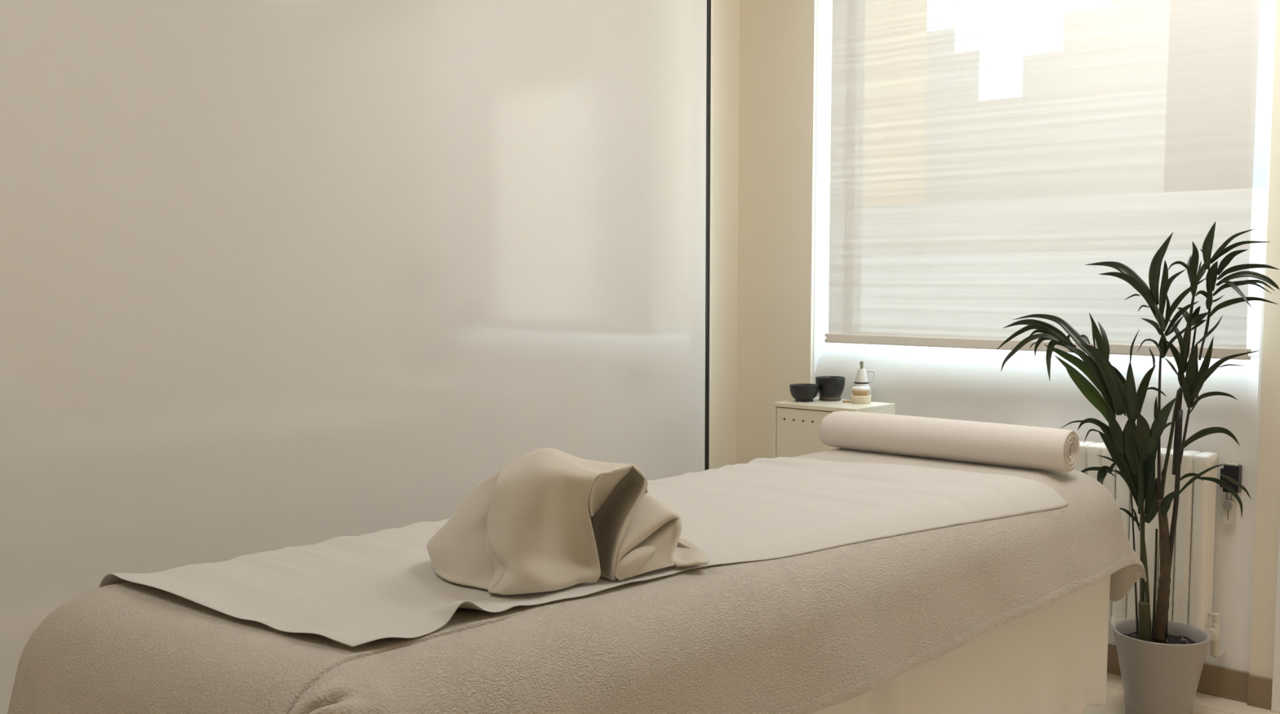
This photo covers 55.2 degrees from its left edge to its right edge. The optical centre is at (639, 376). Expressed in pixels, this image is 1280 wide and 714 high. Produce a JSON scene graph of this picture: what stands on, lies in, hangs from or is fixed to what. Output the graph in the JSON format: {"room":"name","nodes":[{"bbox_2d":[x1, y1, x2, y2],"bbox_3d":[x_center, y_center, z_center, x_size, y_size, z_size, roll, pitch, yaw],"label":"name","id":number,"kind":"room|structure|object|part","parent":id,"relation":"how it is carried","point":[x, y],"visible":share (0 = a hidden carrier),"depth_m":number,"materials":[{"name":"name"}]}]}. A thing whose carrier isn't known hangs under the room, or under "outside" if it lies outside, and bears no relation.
{"room":"spa","nodes":[
{"label":"spa","id":0,"kind":"room"},
{"bbox_2d":[0,0,711,713],"bbox_3d":[-1.064,-0.397,3.014,0.052,2.732,3.882,4,6,42],"label":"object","id":1,"kind":"structure","parent":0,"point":[274,275],"depth_m":3.23,"materials":[{"name":"glass"}]},
{"bbox_2d":[711,0,739,469],"bbox_3d":[-1.732,-0.534,2.527,0.300,3.100,6.682,4,6,42],"label":"wall","id":2,"kind":"structure","parent":0,"point":[726,12],"depth_m":4.58,"materials":[{"name":"paint"}]},
{"bbox_2d":[708,0,713,469],"bbox_3d":[0.244,-0.689,4.451,0.048,3.100,0.028,4,6,42],"label":"trim","id":3,"kind":"structure","parent":2,"relation":"attached to","point":[712,1],"depth_m":4.44,"materials":[{"name":"paint"}]},
{"bbox_2d":[1247,675,1272,710],"bbox_3d":[1.766,0.900,3.485,0.064,0.088,0.012,4,6,42],"label":"baseboard","id":4,"kind":"structure","parent":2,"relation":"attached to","point":[1259,688],"depth_m":3.48,"materials":[{"name":"wood"}]},
{"bbox_2d":[736,0,1279,713],"bbox_3d":[2.160,-0.589,3.216,4.552,3.100,0.340,4,6,42],"label":"wall","id":5,"kind":"structure","parent":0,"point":[778,38],"depth_m":4.47,"materials":[{"name":"paint"}]},
{"bbox_2d":[824,0,1260,359],"bbox_3d":[1.182,-0.929,3.788,1.395,1.696,0.061,4,6,42],"label":"roller blind","id":6,"kind":"object","parent":5,"relation":"attached to","point":[984,153],"visible":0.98,"depth_m":3.76,"materials":[{"name":"fabric"}]},
{"bbox_3d":[1.169,-0.098,3.840,1.375,0.032,0.020,4,6,42],"label":"rail","id":7,"kind":"part","parent":6,"relation":"part of","materials":[{"name":"white"}]},
{"bbox_2d":[813,0,1276,672],"bbox_3d":[1.296,-0.654,4.020,1.516,3.100,0.300,4,6,42],"label":"wall panel","id":8,"kind":"object","parent":5,"relation":"attached to","point":[1234,544],"visible":0.16,"depth_m":3.66,"materials":[{"name":"white paint"}]},
{"bbox_2d":[813,342,1259,417],"bbox_3d":[1.245,-0.007,4.023,1.502,0.160,0.160,4,6,42],"label":"window sill","id":9,"kind":"structure","parent":8,"relation":"attached to","point":[976,373],"depth_m":4.00,"materials":[{"name":"white paint"}]},
{"bbox_2d":[1074,440,1225,658],"bbox_3d":[1.425,0.500,3.707,0.652,0.595,0.127,4,6,42],"label":"radiator","id":10,"kind":"object","parent":8,"relation":"attached to","point":[1190,599],"visible":0.27,"depth_m":3.51,"materials":[{"name":"white metal"}]},
{"bbox_2d":[1222,492,1235,524],"bbox_3d":[1.694,0.377,3.520,0.030,0.095,0.029,4,6,42],"label":"holder","id":11,"kind":"object","parent":8,"relation":"attached to","point":[1228,506],"visible":1,"depth_m":3.51,"materials":[{"name":"beige plastic"}]},
{"bbox_3d":[1.686,0.370,3.513,0.025,0.025,0.009,4,6,42],"label":"knob","id":12,"kind":"part","parent":11,"relation":"part of","materials":[{"name":"grey plastic"}]},
{"bbox_2d":[1219,462,1242,493],"bbox_3d":[1.695,0.291,3.511,0.052,0.082,0.032,4,6,42],"label":"wall box","id":13,"kind":"object","parent":8,"relation":"attached to","point":[1233,471],"visible":0.77,"depth_m":3.50,"materials":[{"name":"black plastic"}]},
{"bbox_2d":[1246,344,1259,357],"bbox_3d":[1.346,-0.911,4.062,1.502,1.635,0.060,4,6,42],"label":"window","id":14,"kind":"structure","parent":8,"relation":"attached to","point":[1253,347],"depth_m":3.65,"materials":[{"name":"white"}]},
{"bbox_2d":[1106,644,1248,702],"bbox_3d":[1.191,0.857,4.025,1.516,0.088,0.012,4,6,42],"label":"baseboard","id":15,"kind":"structure","parent":5,"relation":"attached to","point":[1215,681],"depth_m":3.57,"materials":[{"name":"wood"}]},
{"bbox_2d":[1112,619,1210,713],"bbox_3d":[1.442,0.828,3.396,0.249,0.245,0.249,4,6,42],"label":"pot","id":16,"kind":"object","parent":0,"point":[1161,667],"depth_m":3.32,"materials":[{"name":"white ceramic"}]},
{"bbox_2d":[1083,672,1279,713],"bbox_3d":[0.032,1.238,1.072,5.252,0.200,6.682,4,6,42],"label":"floor","id":17,"kind":"structure","parent":0,"point":[1204,704],"depth_m":3.50,"materials":[{"name":"tile"}]},
{"bbox_2d":[772,397,894,458],"bbox_3d":[0.661,0.487,4.211,0.332,0.795,0.250,4,6,42],"label":"base cabinet","id":18,"kind":"object","parent":17,"relation":"on","point":[796,425],"visible":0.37,"depth_m":4.13,"materials":[{"name":"white wood"}]},
{"bbox_2d":[789,383,818,402],"bbox_3d":[0.568,0.058,4.232,0.100,0.057,0.100,4,6,42],"label":"bowl","id":19,"kind":"object","parent":18,"relation":"on","point":[801,393],"visible":1,"depth_m":4.20,"materials":[{"name":"black ceramic"}]},
{"bbox_3d":[0.584,0.454,4.123,0.300,0.680,0.015,4,6,42],"label":"door","id":20,"kind":"part","parent":18,"relation":"part of","materials":[{"name":"beige wood"}]},
{"bbox_2d":[815,376,844,401],"bbox_3d":[0.663,0.043,4.265,0.103,0.081,0.103,4,6,42],"label":"cup","id":21,"kind":"object","parent":18,"relation":"on","point":[831,388],"visible":0.98,"depth_m":4.23,"materials":[{"name":"black ceramic"}]},
{"bbox_2d":[849,394,871,404],"bbox_3d":[0.752,0.077,4.173,0.073,0.028,0.073,4,6,42],"label":"dish","id":22,"kind":"object","parent":18,"relation":"on","point":[853,399],"visible":0.92,"depth_m":4.14,"materials":[{"name":"beige ceramic"}]},
{"bbox_2d":[851,386,869,395],"bbox_3d":[0.752,0.052,4.171,0.061,0.032,0.061,4,6,42],"label":"jar","id":23,"kind":"object","parent":22,"relation":"on","point":[859,390],"visible":0.98,"depth_m":4.15,"materials":[{"name":"beige ceramic"}]},
{"bbox_3d":[0.752,0.042,4.171,0.061,0.012,0.061,4,6,42],"label":"lid","id":24,"kind":"part","parent":23,"relation":"part of","materials":[{"name":"white ceramic"}]},
{"bbox_2d":[852,361,875,395],"bbox_3d":[0.775,0.016,4.262,0.067,0.137,0.064,4,6,42],"label":"jug","id":25,"kind":"object","parent":23,"relation":"on","point":[861,378],"visible":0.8,"depth_m":4.25,"materials":[{"name":"white ceramic"}]},
{"bbox_3d":[0.802,0.025,4.264,0.036,0.095,0.007,0,5,0],"label":"handle","id":26,"kind":"part","parent":25,"relation":"part of","materials":[{"name":"white ceramic"}]},
{"bbox_2d":[996,222,1279,713],"bbox_3d":[1.360,0.260,3.434,0.249,1.372,0.756,-4,6,-44],"label":"potted palm","id":27,"kind":"object","parent":17,"relation":"on","point":[1162,660],"visible":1,"depth_m":3.35,"materials":[{"name":"green plant"}]},
{"bbox_3d":[1.382,0.521,3.419,0.007,0.396,0.075,0,5,-2],"label":"stem","id":28,"kind":"part","parent":27,"relation":"part of","materials":[{"name":"green plant"}]},
{"bbox_3d":[1.398,0.553,3.406,0.013,0.356,0.031,-1,5,-17],"label":"stem","id":29,"kind":"part","parent":27,"relation":"part of","materials":[{"name":"green plant"}]},
{"bbox_3d":[1.396,0.679,3.385,0.036,0.108,0.037,4,6,42],"label":"stem","id":30,"kind":"part","parent":27,"relation":"part of","materials":[{"name":"green plant"}]},
{"bbox_3d":[1.404,0.578,3.397,0.013,0.305,0.051,-1,5,-16],"label":"stem","id":31,"kind":"part","parent":27,"relation":"part of","materials":[{"name":"green plant"}]},
{"bbox_3d":[1.433,0.574,3.404,0.008,0.299,0.017,2,5,24],"label":"stem","id":32,"kind":"part","parent":27,"relation":"part of","materials":[{"name":"green plant"}]},
{"bbox_3d":[1.422,0.146,3.348,0.028,0.410,0.010,-3,6,-35],"label":"stem","id":33,"kind":"part","parent":27,"relation":"part of","materials":[{"name":"green plant"}]},
{"bbox_3d":[1.457,0.194,3.366,0.044,0.317,0.011,2,5,24],"label":"stem","id":34,"kind":"part","parent":27,"relation":"part of","materials":[{"name":"green plant"}]},
{"bbox_3d":[1.460,0.407,3.359,0.038,0.633,0.018,-1,5,-8],"label":"stem","id":35,"kind":"part","parent":27,"relation":"part of","materials":[{"name":"green plant"}]},
{"bbox_3d":[1.471,0.151,3.349,0.024,0.240,0.015,-2,5,-28],"label":"stem","id":36,"kind":"part","parent":27,"relation":"part of","materials":[{"name":"green plant"}]},
{"bbox_3d":[1.477,0.179,3.327,0.009,0.188,0.046,-2,5,-18],"label":"stem","id":37,"kind":"part","parent":27,"relation":"part of","materials":[{"name":"green plant"}]},
{"bbox_3d":[1.507,-0.117,3.321,0.024,0.148,0.007,1,5,12],"label":"stem","id":38,"kind":"part","parent":27,"relation":"part of","materials":[{"name":"green plant"}]},
{"bbox_3d":[1.522,-0.076,3.312,0.020,0.067,0.007,-1,5,-7],"label":"stem","id":39,"kind":"part","parent":27,"relation":"part of","materials":[{"name":"green plant"}]},
{"bbox_3d":[0.137,0.670,2.619,0.746,0.685,2.320,4,6,42],"label":"massage table","id":40,"kind":"object","parent":17,"relation":"on","visible":0},
{"bbox_2d":[7,448,1146,713],"bbox_3d":[0.133,0.510,2.607,0.939,0.440,2.600,4,6,42],"label":"blanket","id":41,"kind":"object","parent":40,"relation":"on","point":[809,633],"visible":0.6,"depth_m":1.94,"materials":[{"name":"beige fabric"}]},
{"bbox_2d":[98,457,1068,647],"bbox_3d":[0.078,0.312,2.535,0.800,0.097,2.054,4,6,42],"label":"sheet","id":42,"kind":"object","parent":41,"relation":"on","point":[351,591],"visible":0.75,"depth_m":2.30,"materials":[{"name":"grey fabric"}]},
{"bbox_2d":[426,448,709,595],"bbox_3d":[-0.120,0.216,2.085,0.458,0.215,0.347,-2,5,-24],"label":"towel","id":43,"kind":"object","parent":42,"relation":"on","point":[551,519],"visible":1,"depth_m":1.97,"materials":[{"name":"beige fabric"}]},
{"bbox_2d":[818,411,1079,472],"bbox_3d":[0.825,0.172,3.382,0.754,0.111,0.112,4,6,42],"label":"rolled towel","id":44,"kind":"object","parent":41,"relation":"on","point":[1057,450],"visible":1,"depth_m":3.30,"materials":[{"name":"white fabric"}]},
{"bbox_2d":[809,575,1110,713],"bbox_3d":[0.256,0.691,2.524,0.529,0.546,2.495,4,6,42],"label":"table base","id":45,"kind":"object","parent":40,"relation":"hanging from","point":[1052,659],"visible":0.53,"depth_m":2.85,"materials":[{"name":"white fabric"}]},
{"label":"outside","id":46,"kind":"structure","parent":0,"visible":0},
{"bbox_3d":[7.973,2.363,12.047,36.000,0.200,19.768,4,6,42],"label":"ground","id":47,"kind":"structure","parent":46,"visible":0},
{"bbox_2d":[1246,248,1263,344],"bbox_3d":[3.313,0.763,9.359,5.500,3.420,0.200,4,6,42],"label":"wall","id":48,"kind":"structure","parent":47,"relation":"on","point":[1256,255],"depth_m":8.33,"materials":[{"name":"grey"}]},
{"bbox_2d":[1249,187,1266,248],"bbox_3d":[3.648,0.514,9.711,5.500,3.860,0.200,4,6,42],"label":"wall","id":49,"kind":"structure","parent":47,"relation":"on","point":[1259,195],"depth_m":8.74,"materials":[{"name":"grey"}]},
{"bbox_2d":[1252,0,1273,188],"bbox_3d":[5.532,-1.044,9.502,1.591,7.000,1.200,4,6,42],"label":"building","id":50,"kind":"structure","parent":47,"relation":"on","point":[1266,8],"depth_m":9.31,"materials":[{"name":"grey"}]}
]}

